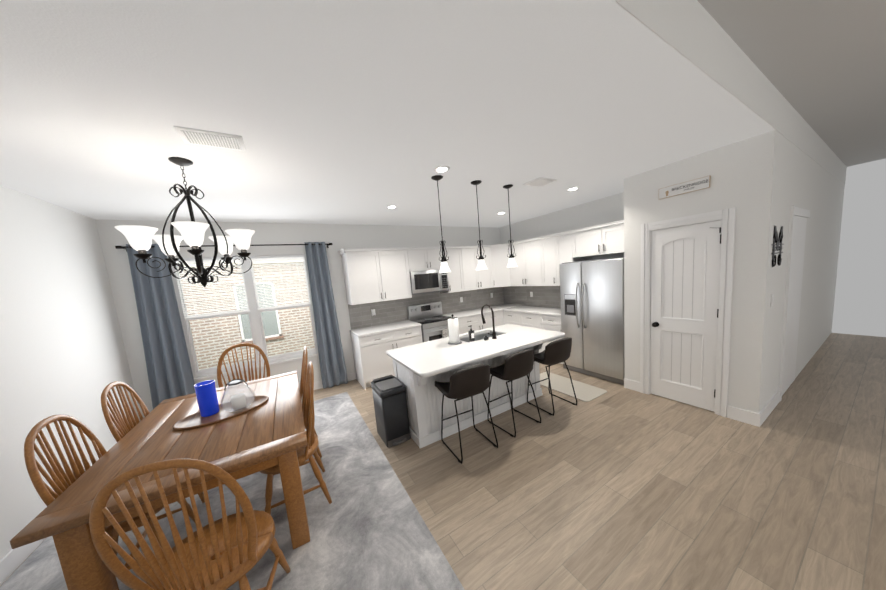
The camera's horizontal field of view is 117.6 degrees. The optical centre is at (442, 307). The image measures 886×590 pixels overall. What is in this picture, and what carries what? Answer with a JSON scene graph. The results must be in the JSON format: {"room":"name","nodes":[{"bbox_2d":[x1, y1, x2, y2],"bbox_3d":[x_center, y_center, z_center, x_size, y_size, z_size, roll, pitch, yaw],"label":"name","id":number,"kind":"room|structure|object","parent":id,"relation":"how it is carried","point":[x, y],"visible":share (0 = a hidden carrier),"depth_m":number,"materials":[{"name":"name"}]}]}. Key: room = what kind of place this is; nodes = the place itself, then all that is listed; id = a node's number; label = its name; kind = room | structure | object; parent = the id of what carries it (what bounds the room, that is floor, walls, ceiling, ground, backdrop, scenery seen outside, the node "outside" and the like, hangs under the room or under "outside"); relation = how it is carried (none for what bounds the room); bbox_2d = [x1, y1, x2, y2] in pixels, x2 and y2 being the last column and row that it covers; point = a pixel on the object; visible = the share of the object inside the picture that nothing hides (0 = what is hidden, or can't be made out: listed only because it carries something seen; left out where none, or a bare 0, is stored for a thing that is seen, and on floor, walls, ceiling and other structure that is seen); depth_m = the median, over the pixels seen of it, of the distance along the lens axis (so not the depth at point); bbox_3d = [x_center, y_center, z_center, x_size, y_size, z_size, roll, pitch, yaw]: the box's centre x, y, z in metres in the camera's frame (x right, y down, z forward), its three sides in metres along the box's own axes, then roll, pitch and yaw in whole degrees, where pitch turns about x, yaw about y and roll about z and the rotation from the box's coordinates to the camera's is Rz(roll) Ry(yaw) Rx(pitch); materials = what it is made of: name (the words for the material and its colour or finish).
{"room":"kitchen","nodes":[
{"label":"kitchen","id":0,"kind":"room"},
{"bbox_2d":[0,185,139,559],"bbox_3d":[-2.976,0.449,1.442,0.120,2.740,4.400,-9,8,-30],"label":"wall","id":1,"kind":"structure","parent":0,"point":[62,350],"depth_m":2.37,"materials":[{"name":"paint"}]},
{"bbox_2d":[0,538,45,585],"bbox_3d":[-2.838,1.728,1.682,0.016,0.130,4.280,-9,8,-30],"label":"baseboard","id":2,"kind":"structure","parent":1,"relation":"attached to","point":[12,561],"depth_m":1.82,"materials":[{"name":"white wood"}]},
{"bbox_2d":[95,220,499,417],"bbox_3d":[-1.320,-0.119,5.001,6.640,2.740,0.120,-9,8,-30],"label":"wall","id":3,"kind":"structure","parent":0,"point":[337,236],"depth_m":4.21,"materials":[{"name":"paint"}]},
{"bbox_2d":[115,242,347,408],"bbox_3d":[-2.807,0.276,4.002,2.469,2.424,0.142,-9,8,-30],"label":"curtains","id":4,"kind":"object","parent":3,"relation":"attached to","point":[169,368],"visible":0.88,"depth_m":3.55,"materials":[{"name":"blue fabric"}]},
{"bbox_2d":[171,254,318,380],"bbox_3d":[-2.864,0.076,4.076,1.700,1.684,0.125,-9,8,-30],"label":"window","id":5,"kind":"structure","parent":3,"relation":"in","point":[254,310],"depth_m":4.02,"materials":[{"name":"plastic"}]},
{"bbox_2d":[299,372,355,389],"bbox_3d":[-2.738,1.417,4.197,2.700,0.130,0.016,-9,8,-30],"label":"baseboard","id":6,"kind":"structure","parent":3,"relation":"attached to","point":[352,376],"depth_m":4.58,"materials":[{"name":"white wood"}]},
{"bbox_2d":[342,248,411,304],"bbox_3d":[-1.161,-0.552,4.791,1.080,0.880,0.351,-9,8,-30],"label":"upper cabinet","id":7,"kind":"object","parent":3,"relation":"attached to","point":[371,275],"depth_m":4.61,"materials":[{"name":"white wood"}]},
{"bbox_2d":[410,248,445,271],"bbox_3d":[-0.378,-0.914,5.226,0.790,0.400,0.351,-9,8,-30],"label":"upper cabinet","id":8,"kind":"object","parent":3,"relation":"attached to","point":[421,259],"depth_m":5.05,"materials":[{"name":"white wood"}]},
{"bbox_2d":[409,269,448,294],"bbox_3d":[-0.313,-0.498,5.223,0.780,0.428,0.443,-9,8,-30],"label":"microwave","id":9,"kind":"object","parent":8,"relation":"attached to","point":[427,281],"visible":0.9,"depth_m":5.05,"materials":[{"name":"metal"}]},
{"bbox_2d":[442,248,465,291],"bbox_3d":[0.174,-0.758,5.561,0.448,0.880,0.351,-9,8,-30],"label":"upper cabinet","id":10,"kind":"object","parent":3,"relation":"attached to","point":[456,262],"depth_m":5.43,"materials":[{"name":"white wood"}]},
{"bbox_2d":[466,248,477,290],"bbox_3d":[0.484,-0.806,5.740,0.506,0.880,0.351,-9,8,-30],"label":"upper cabinet","id":11,"kind":"object","parent":3,"relation":"attached to","point":[471,280],"depth_m":5.60,"materials":[{"name":"white wood"}]},
{"bbox_2d":[474,248,493,288],"bbox_3d":[0.820,-0.855,5.914,0.489,0.880,0.385,-9,8,-30],"label":"upper cabinet","id":12,"kind":"object","parent":3,"relation":"attached to","point":[483,275],"depth_m":5.77,"materials":[{"name":"white wood"}]},
{"bbox_2d":[490,244,509,286],"bbox_3d":[1.303,-0.910,6.027,0.665,0.880,0.664,-9,8,-30],"label":"upper cabinet","id":13,"kind":"object","parent":3,"relation":"attached to","point":[499,272],"depth_m":5.83,"materials":[{"name":"white wood"}]},
{"bbox_2d":[0,0,840,226],"bbox_3d":[-0.285,-1.571,3.021,15.000,0.430,4.400,-9,8,-30],"label":"ceiling","id":14,"kind":"structure","parent":0,"point":[357,112],"depth_m":1.56,"materials":[{"name":"paint"}]},
{"bbox_2d":[115,157,254,286],"bbox_3d":[-1.890,-0.623,2.047,0.751,0.945,0.751,-9,8,-30],"label":"chandelier","id":15,"kind":"object","parent":14,"relation":"hanging from","point":[140,238],"visible":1,"depth_m":2.00,"materials":[{"name":"black metal"}]},
{"bbox_2d":[173,126,245,150],"bbox_3d":[-1.501,-1.091,1.753,0.330,0.014,0.210,-9,8,-30],"label":"ceiling vent","id":16,"kind":"object","parent":14,"relation":"in","point":[207,138],"visible":1,"depth_m":1.73,"materials":[{"name":"grey metal"}]},
{"bbox_2d":[431,175,450,272],"bbox_3d":[-0.020,-0.858,2.832,0.140,0.981,0.140,-9,8,-30],"label":"pendant light","id":17,"kind":"object","parent":14,"relation":"hanging from","point":[444,268],"visible":1,"depth_m":2.84,"materials":[{"name":"black metal"}]},
{"bbox_2d":[433,166,449,172],"bbox_3d":[-0.011,-1.320,2.572,0.163,0.006,0.163,-3,7,15],"label":"recessed light","id":18,"kind":"object","parent":14,"relation":"in","point":[439,169],"depth_m":2.56,"materials":[{"name":"white"}]},
{"bbox_2d":[471,180,486,269],"bbox_3d":[0.414,-0.925,3.082,0.140,0.981,0.140,-9,8,-30],"label":"pendant light","id":19,"kind":"object","parent":14,"relation":"hanging from","point":[481,265],"visible":1,"depth_m":3.09,"materials":[{"name":"black metal"}]},
{"bbox_2d":[503,184,517,267],"bbox_3d":[0.830,-0.989,3.322,0.140,0.981,0.140,-9,8,-30],"label":"pendant light","id":20,"kind":"object","parent":14,"relation":"hanging from","point":[512,263],"visible":1,"depth_m":3.33,"materials":[{"name":"black metal"}]},
{"bbox_2d":[523,177,556,186],"bbox_3d":[1.164,-1.493,3.215,0.310,0.014,0.250,-9,8,-30],"label":"ceiling vent","id":21,"kind":"object","parent":14,"relation":"in","point":[539,182],"visible":1,"depth_m":3.19,"materials":[{"name":"grey"}]},
{"bbox_2d":[566,187,579,190],"bbox_3d":[1.751,-1.596,3.623,0.163,0.006,0.163,-3,7,15],"label":"recessed light","id":22,"kind":"object","parent":14,"relation":"in","point":[573,188],"depth_m":3.61,"materials":[{"name":"white"}]},
{"bbox_2d":[2,333,885,589],"bbox_3d":[1.526,1.568,0.720,15.000,0.060,10.570,-9,8,-30],"label":"floor","id":23,"kind":"structure","parent":0,"point":[616,486],"depth_m":2.04,"materials":[{"name":"brown wood"}]},
{"bbox_2d":[0,392,464,589],"bbox_3d":[-1.747,1.625,2.270,2.440,0.010,3.340,-9,8,-30],"label":"rug","id":24,"kind":"object","parent":23,"relation":"on","point":[368,529],"visible":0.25,"depth_m":1.92,"materials":[{"name":"fabric"}]},
{"bbox_2d":[24,415,194,569],"bbox_3d":[-2.018,1.150,1.706,0.484,1.107,0.520,-9,8,-30],"label":"chair","id":25,"kind":"object","parent":24,"relation":"on","point":[62,481],"visible":0.35,"depth_m":1.55,"materials":[{"name":"brown wood"}]},
{"bbox_2d":[101,381,204,502],"bbox_3d":[-2.357,1.110,2.282,0.484,1.107,0.520,-9,8,-30],"label":"chair","id":26,"kind":"object","parent":24,"relation":"on","point":[124,425],"visible":0.25,"depth_m":2.13,"materials":[{"name":"brown wood"}]},
{"bbox_2d":[10,371,309,589],"bbox_3d":[-1.762,1.247,2.205,1.150,0.754,1.690,-9,8,-30],"label":"dining table","id":27,"kind":"object","parent":24,"relation":"on","point":[270,432],"visible":0.79,"depth_m":1.68,"materials":[{"name":"brown wood"}]},
{"bbox_2d":[172,395,268,429],"bbox_3d":[-1.801,0.857,2.219,0.611,0.018,0.397,-9,8,-30],"label":"centerpiece tray","id":28,"kind":"object","parent":27,"relation":"on","point":[194,420],"visible":0.65,"depth_m":2.13,"materials":[{"name":"brown wood"}]},
{"bbox_2d":[193,380,219,416],"bbox_3d":[-1.913,0.740,2.180,0.132,0.262,0.132,-9,8,-30],"label":"vase","id":29,"kind":"object","parent":28,"relation":"on","point":[207,397],"visible":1,"depth_m":2.14,"materials":[{"name":"blue glass"}]},
{"bbox_2d":[220,379,254,411],"bbox_3d":[-1.720,0.722,2.245,0.236,0.249,0.236,-9,8,-30],"label":"glass lantern","id":30,"kind":"object","parent":28,"relation":"on","point":[238,401],"visible":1,"depth_m":2.21,"materials":[{"name":"white"}]},
{"bbox_2d":[89,459,289,589],"bbox_3d":[-1.139,1.122,1.314,0.520,1.107,0.484,-7,7,-17],"label":"chair","id":31,"kind":"object","parent":24,"relation":"on","point":[225,552],"visible":1,"depth_m":1.13,"materials":[{"name":"brown wood"}]},
{"bbox_2d":[217,343,269,387],"bbox_3d":[-2.309,1.003,3.139,0.520,1.107,0.484,-9,8,-30],"label":"chair","id":32,"kind":"object","parent":24,"relation":"on","point":[225,352],"visible":0.38,"depth_m":3.28,"materials":[{"name":"brown wood"}]},
{"bbox_2d":[259,361,331,514],"bbox_3d":[-1.238,1.030,2.156,0.484,1.107,0.520,-9,8,-30],"label":"chair","id":33,"kind":"object","parent":24,"relation":"on","point":[304,454],"visible":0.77,"depth_m":2.10,"materials":[{"name":"brown wood"}]},
{"bbox_2d":[300,346,321,457],"bbox_3d":[-1.576,0.989,2.732,0.484,1.107,0.520,-9,8,-30],"label":"chair","id":34,"kind":"object","parent":24,"relation":"on","point":[303,373],"visible":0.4,"depth_m":2.72,"materials":[{"name":"brown wood"}]},
{"bbox_2d":[350,326,422,389],"bbox_3d":[-0.981,0.815,4.832,1.103,0.874,0.620,-9,8,-30],"label":"base cabinet","id":35,"kind":"object","parent":23,"relation":"on","point":[371,359],"depth_m":4.47,"materials":[{"name":"white wood"}]},
{"bbox_2d":[352,322,419,337],"bbox_3d":[-1.019,0.363,4.770,1.110,0.038,0.635,-9,8,-30],"label":"countertop","id":36,"kind":"structure","parent":35,"relation":"on","point":[364,331],"depth_m":4.64,"materials":[{"name":"white stone"}]},
{"bbox_2d":[371,375,410,447],"bbox_3d":[-0.579,1.129,2.980,0.282,0.625,0.431,-9,8,-30],"label":"trash can","id":37,"kind":"object","parent":23,"relation":"on","point":[390,407],"visible":1,"depth_m":2.84,"materials":[{"name":"black plastic"}]},
{"bbox_2d":[407,302,456,341],"bbox_3d":[-0.161,0.539,5.227,0.750,1.190,0.704,-9,8,-30],"label":"range","id":38,"kind":"object","parent":23,"relation":"on","point":[431,318],"visible":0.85,"depth_m":5.23,"materials":[{"name":"metal"}]},
{"bbox_2d":[442,328,448,337],"bbox_3d":[0.089,0.538,4.975,0.228,0.319,0.042,-9,8,-30],"label":"dish towel","id":39,"kind":"object","parent":38,"relation":"hanging from","point":[445,332],"visible":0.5,"depth_m":4.93,"materials":[{"name":"white fabric"}]},
{"bbox_2d":[443,314,483,333],"bbox_3d":[0.412,0.600,5.636,0.603,0.874,0.620,-9,8,-30],"label":"base cabinet","id":40,"kind":"object","parent":23,"relation":"on","point":[477,323],"depth_m":5.34,"materials":[{"name":"white wood"}]},
{"bbox_2d":[444,302,507,317],"bbox_3d":[0.888,0.069,5.870,1.792,0.038,0.635,-9,8,-30],"label":"countertop","id":41,"kind":"structure","parent":40,"relation":"on","point":[503,305],"depth_m":5.69,"materials":[{"name":"white stone"}]},
{"bbox_2d":[435,364,497,463],"bbox_3d":[0.227,0.963,2.690,0.505,0.887,0.485,-9,8,-30],"label":"stool","id":42,"kind":"object","parent":23,"relation":"on","point":[467,382],"visible":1,"depth_m":2.47,"materials":[{"name":"brown leather"}]},
{"bbox_2d":[393,332,552,447],"bbox_3d":[0.426,0.877,3.321,1.862,0.874,0.906,-9,8,-30],"label":"kitchen island","id":43,"kind":"object","parent":23,"relation":"on","point":[424,400],"depth_m":2.98,"materials":[{"name":"paint"}]},
{"bbox_2d":[386,324,564,379],"bbox_3d":[0.413,0.430,3.205,1.950,0.040,0.990,-9,8,-30],"label":"island countertop","id":44,"kind":"structure","parent":43,"relation":"on","point":[429,358],"depth_m":2.90,"materials":[{"name":"white stone"}]},
{"bbox_2d":[448,314,461,344],"bbox_3d":[0.128,0.256,3.217,0.176,0.349,0.176,-9,8,-30],"label":"paper towel holder","id":45,"kind":"object","parent":44,"relation":"on","point":[453,328],"visible":1,"depth_m":3.17,"materials":[{"name":"paper"}]},
{"bbox_2d":[468,325,474,341],"bbox_3d":[0.341,0.314,3.241,0.068,0.192,0.051,-9,8,-30],"label":"soap dispenser","id":46,"kind":"object","parent":44,"relation":"on","point":[471,334],"visible":1,"depth_m":3.23,"materials":[{"name":"grey"}]},
{"bbox_2d":[481,304,496,338],"bbox_3d":[0.531,0.174,3.327,0.137,0.416,0.251,-9,8,-30],"label":"faucet","id":47,"kind":"object","parent":44,"relation":"on","point":[493,334],"visible":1,"depth_m":3.27,"materials":[{"name":"black metal"}]},
{"bbox_2d":[484,310,503,328],"bbox_3d":[0.874,0.529,5.903,0.705,0.874,0.620,-9,8,-30],"label":"base cabinet","id":48,"kind":"object","parent":23,"relation":"on","point":[488,317],"depth_m":5.62,"materials":[{"name":"white wood"}]},
{"bbox_2d":[500,310,519,325],"bbox_3d":[1.683,0.479,5.747,0.658,0.874,0.500,-9,8,-30],"label":"base cabinet","id":49,"kind":"object","parent":23,"relation":"on","point":[506,316],"depth_m":5.58,"materials":[{"name":"white wood"}]},
{"bbox_2d":[487,349,540,436],"bbox_3d":[0.773,0.878,3.013,0.498,0.887,0.477,-9,8,-30],"label":"stool","id":50,"kind":"object","parent":23,"relation":"on","point":[517,365],"visible":0.96,"depth_m":2.80,"materials":[{"name":"brown leather"}]},
{"bbox_2d":[520,314,539,352],"bbox_3d":[1.967,0.509,5.301,0.620,0.874,0.558,-9,8,-30],"label":"base cabinet","id":51,"kind":"object","parent":23,"relation":"on","point":[528,320],"depth_m":5.12,"materials":[{"name":"white wood"}]},
{"bbox_2d":[540,314,562,363],"bbox_3d":[2.199,0.536,4.905,0.620,0.874,0.477,-9,8,-30],"label":"base cabinet","id":52,"kind":"object","parent":23,"relation":"on","point":[547,322],"depth_m":4.76,"materials":[{"name":"white wood"}]},
{"bbox_2d":[508,306,560,317],"bbox_3d":[1.914,0.055,5.256,0.635,0.038,1.458,-9,8,-30],"label":"countertop","id":53,"kind":"structure","parent":52,"relation":"on","point":[555,311],"depth_m":5.22,"materials":[{"name":"white stone"}]},
{"bbox_2d":[527,337,576,415],"bbox_3d":[1.338,0.789,3.352,0.501,0.887,0.481,-9,8,-30],"label":"stool","id":54,"kind":"object","parent":23,"relation":"on","point":[555,352],"visible":0.94,"depth_m":3.13,"materials":[{"name":"brown leather"}]},
{"bbox_2d":[540,372,606,401],"bbox_3d":[1.763,1.129,3.908,0.480,0.012,0.990,-9,8,-30],"label":"kitchen mat","id":55,"kind":"object","parent":23,"relation":"on","point":[584,392],"visible":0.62,"depth_m":3.77,"materials":[{"name":"beige fabric"}]},
{"bbox_2d":[559,257,624,384],"bbox_3d":[2.449,0.152,4.168,0.785,1.767,0.950,-9,8,-30],"label":"fridge","id":56,"kind":"object","parent":23,"relation":"on","point":[592,307],"visible":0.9,"depth_m":3.93,"materials":[{"name":"metal"}]},
{"bbox_2d":[500,192,623,260],"bbox_3d":[2.286,-0.455,5.243,0.120,2.740,3.070,-9,8,-30],"label":"wall","id":57,"kind":"structure","parent":0,"point":[608,209],"depth_m":4.78,"materials":[{"name":"paint"}]},
{"bbox_2d":[510,236,545,285],"bbox_3d":[1.781,-0.887,5.493,0.385,0.880,0.938,-9,8,-30],"label":"upper cabinet","id":58,"kind":"object","parent":57,"relation":"attached to","point":[530,271],"depth_m":5.33,"materials":[{"name":"white wood"}]},
{"bbox_2d":[542,236,553,285],"bbox_3d":[2.085,-0.854,5.010,0.350,0.880,0.435,-9,8,-30],"label":"upper cabinet","id":59,"kind":"object","parent":57,"relation":"attached to","point":[546,260],"depth_m":4.94,"materials":[{"name":"white wood"}]},
{"bbox_2d":[550,232,585,285],"bbox_3d":[2.232,-0.837,4.759,0.350,0.880,0.378,-9,8,-30],"label":"upper cabinet","id":60,"kind":"object","parent":57,"relation":"attached to","point":[561,247],"depth_m":4.68,"materials":[{"name":"white wood"}]},
{"bbox_2d":[574,220,623,259],"bbox_3d":[2.555,-1.028,4.148,0.350,0.410,0.977,-9,8,-30],"label":"upper cabinet","id":61,"kind":"object","parent":57,"relation":"attached to","point":[608,239],"depth_m":4.09,"materials":[{"name":"white wood"}]},
{"bbox_2d":[624,137,753,408],"bbox_3d":[2.711,-0.232,3.091,0.120,2.740,1.090,-9,8,-30],"label":"wall","id":62,"kind":"structure","parent":0,"point":[728,169],"depth_m":2.77,"materials":[{"name":"paint"}]},
{"bbox_2d":[659,176,710,199],"bbox_3d":[2.582,-1.281,2.890,0.020,0.115,0.430,-9,8,-30],"label":"sign","id":63,"kind":"object","parent":62,"relation":"attached to","point":[687,187],"visible":1,"depth_m":2.87,"materials":[{"name":"white wood"}]},
{"bbox_2d":[650,220,721,411],"bbox_3d":[2.710,0.118,3.052,0.107,2.033,0.610,-9,8,-30],"label":"pantry door","id":64,"kind":"structure","parent":62,"relation":"in","point":[685,272],"depth_m":3.04,"materials":[{"name":"white wood"}]},
{"bbox_2d":[640,207,735,416],"bbox_3d":[2.752,0.068,3.078,0.142,2.142,0.795,-9,8,-30],"label":"door frame","id":65,"kind":"structure","parent":62,"relation":"attached to","point":[727,217],"depth_m":2.83,"materials":[{"name":"white wood"}]},
{"bbox_2d":[613,0,846,184],"bbox_3d":[0.828,-1.438,1.125,15.000,0.430,0.004,-9,8,-30],"label":"beam","id":66,"kind":"structure","parent":0,"point":[695,34],"depth_m":1.66,"materials":[{"name":"paint"}]},
{"bbox_2d":[697,0,885,166],"bbox_3d":[2.375,-1.405,-1.548,15.000,0.120,6.166,-9,8,-30],"label":"ceiling","id":67,"kind":"structure","parent":0,"point":[820,65],"depth_m":1.93,"materials":[{"name":"paint"}]},
{"bbox_2d":[741,130,844,412],"bbox_3d":[5.168,-0.528,3.811,5.130,2.740,0.120,-9,8,-30],"label":"wall","id":68,"kind":"structure","parent":0,"point":[787,174],"depth_m":2.74,"materials":[{"name":"paint"}]},
{"bbox_2d":[756,390,780,426],"bbox_3d":[3.449,1.055,2.834,0.824,0.130,0.016,-9,8,-30],"label":"baseboard","id":69,"kind":"structure","parent":68,"relation":"attached to","point":[768,408],"depth_m":2.77,"materials":[{"name":"white wood"}]},
{"bbox_2d":[771,226,783,266],"bbox_3d":[3.238,-0.590,2.596,0.450,0.382,0.010,-9,8,-30],"label":"monogram sign","id":70,"kind":"object","parent":68,"relation":"attached to","point":[777,241],"visible":0.94,"depth_m":2.59,"materials":[{"name":"black metal"}]},
{"bbox_2d":[778,206,809,400],"bbox_3d":[4.160,-0.062,3.169,1.020,2.140,0.022,-9,8,-30],"label":"door frame","id":71,"kind":"structure","parent":68,"relation":"attached to","point":[796,211],"depth_m":2.92,"materials":[{"name":"white wood"}]},
{"bbox_2d":[782,216,806,394],"bbox_3d":[4.133,-0.019,3.164,0.781,2.038,0.007,-9,8,-30],"label":"hall door","id":72,"kind":"structure","parent":68,"relation":"in","point":[796,272],"depth_m":3.16,"materials":[{"name":"white wood"}]},
{"label":"outside","id":73,"kind":"structure","parent":0,"visible":0},
{"bbox_2d":[178,260,314,369],"bbox_3d":[-4.203,-0.611,7.042,16.000,4.514,6.368,-9,8,-30],"label":"neighbouring house","id":74,"kind":"structure","parent":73,"point":[272,344],"depth_m":7.03,"materials":[{"name":"brick"}]}
]}

